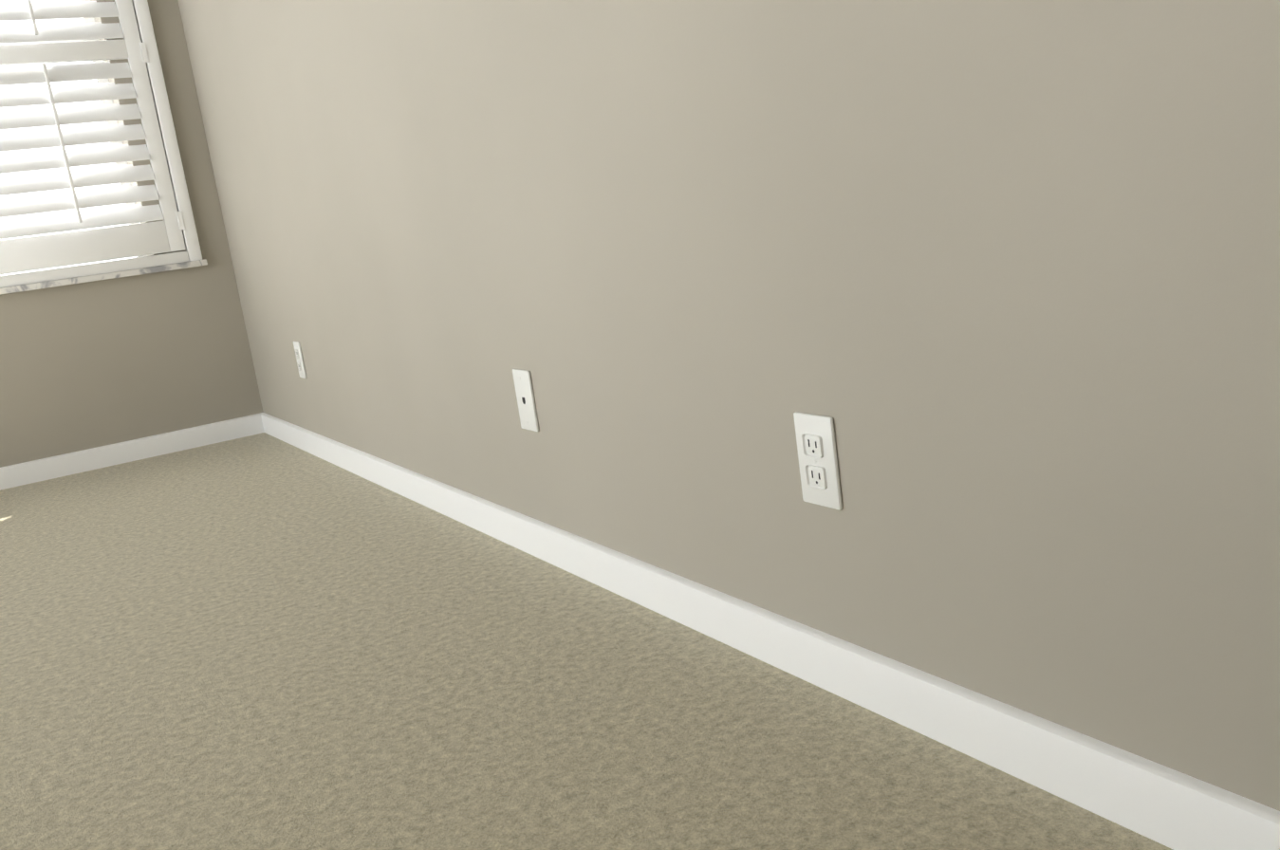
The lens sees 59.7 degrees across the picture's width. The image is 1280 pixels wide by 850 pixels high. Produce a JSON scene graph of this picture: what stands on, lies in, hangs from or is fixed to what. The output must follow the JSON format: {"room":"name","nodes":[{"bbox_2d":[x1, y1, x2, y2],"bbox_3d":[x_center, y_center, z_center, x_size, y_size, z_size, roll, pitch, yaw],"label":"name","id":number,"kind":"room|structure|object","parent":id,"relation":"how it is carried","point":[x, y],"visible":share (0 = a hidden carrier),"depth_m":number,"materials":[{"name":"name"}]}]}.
{"room":"empty carpeted room","nodes":[
{"label":"empty carpeted room","id":0,"kind":"room"},
{"bbox_2d":[0,0,263,467],"bbox_3d":[-3.038,-0.803,3.152,3.400,2.440,0.200,-14,13,-29],"label":"wall","id":1,"kind":"structure","parent":0,"point":[93,364],"depth_m":3.86,"materials":[{"name":"paint"}]},
{"bbox_2d":[0,0,147,258],"bbox_3d":[-2.362,-1.134,3.586,1.180,1.431,0.057,-14,13,-29],"label":"window unit","id":2,"kind":"structure","parent":1,"relation":"in","point":[88,20],"depth_m":3.87,"materials":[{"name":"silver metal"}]},
{"bbox_2d":[0,0,202,288],"bbox_3d":[-2.234,-1.149,3.469,1.376,1.471,0.076,-14,13,-29],"label":"window shutters","id":3,"kind":"object","parent":2,"relation":"attached to","point":[173,230],"visible":1,"depth_m":3.71,"materials":[{"name":"white"}]},
{"bbox_2d":[0,259,207,295],"bbox_3d":[-2.171,-0.432,3.679,1.400,0.021,0.220,-14,13,-29],"label":"window sill","id":4,"kind":"structure","parent":1,"relation":"attached to","point":[91,278],"depth_m":3.76,"materials":[{"name":"white stone"}]},
{"bbox_2d":[0,414,261,490],"bbox_3d":[-2.825,0.359,3.288,3.330,0.072,0.013,-14,13,-29],"label":"baseboard","id":5,"kind":"structure","parent":1,"relation":"attached to","point":[99,457],"depth_m":3.87,"materials":[{"name":"white wood"}]},
{"bbox_2d":[0,432,1173,849],"bbox_3d":[-1.709,0.660,1.480,3.800,0.120,4.700,-14,13,-29],"label":"floor","id":6,"kind":"structure","parent":0,"point":[262,641],"depth_m":1.55,"materials":[{"name":"carpet"}]},
{"bbox_2d":[177,0,1279,811],"bbox_3d":[-0.360,-0.973,2.103,0.200,2.440,4.700,-14,13,-29],"label":"wall","id":7,"kind":"structure","parent":0,"point":[990,288],"depth_m":1.25,"materials":[{"name":"paint"}]},
{"bbox_2d":[293,341,306,378],"bbox_3d":[-1.052,-0.201,3.445,0.010,0.114,0.070,-14,13,-29],"label":"electrical outlet","id":8,"kind":"object","parent":7,"relation":"attached to","point":[299,359],"visible":1,"depth_m":3.43,"materials":[{"name":"white plastic"}]},
{"bbox_2d":[512,369,538,431],"bbox_3d":[-0.210,-0.045,2.043,0.007,0.114,0.070,-14,13,-29],"label":"outlet","id":9,"kind":"object","parent":7,"relation":"attached to","point":[525,398],"visible":1,"depth_m":2.04,"materials":[{"name":"white plastic"}]},
{"bbox_2d":[254,412,1279,849],"bbox_3d":[-0.287,0.200,2.281,0.013,0.072,4.300,-14,13,-29],"label":"baseboard","id":10,"kind":"structure","parent":7,"relation":"attached to","point":[1169,807],"depth_m":1.29,"materials":[{"name":"white wood"}]},
{"bbox_2d":[793,411,842,510],"bbox_3d":[0.212,0.043,1.341,0.010,0.114,0.070,-14,13,-29],"label":"electrical outlet","id":11,"kind":"object","parent":7,"relation":"attached to","point":[817,457],"visible":1,"depth_m":1.33,"materials":[{"name":"white plastic"}]},
{"label":"outside","id":12,"kind":"structure","parent":0,"visible":0},
{"bbox_2d":[0,0,135,276],"bbox_3d":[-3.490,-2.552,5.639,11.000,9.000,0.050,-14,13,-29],"label":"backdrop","id":13,"kind":"structure","parent":12,"point":[40,22],"depth_m":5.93,"materials":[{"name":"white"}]}
]}

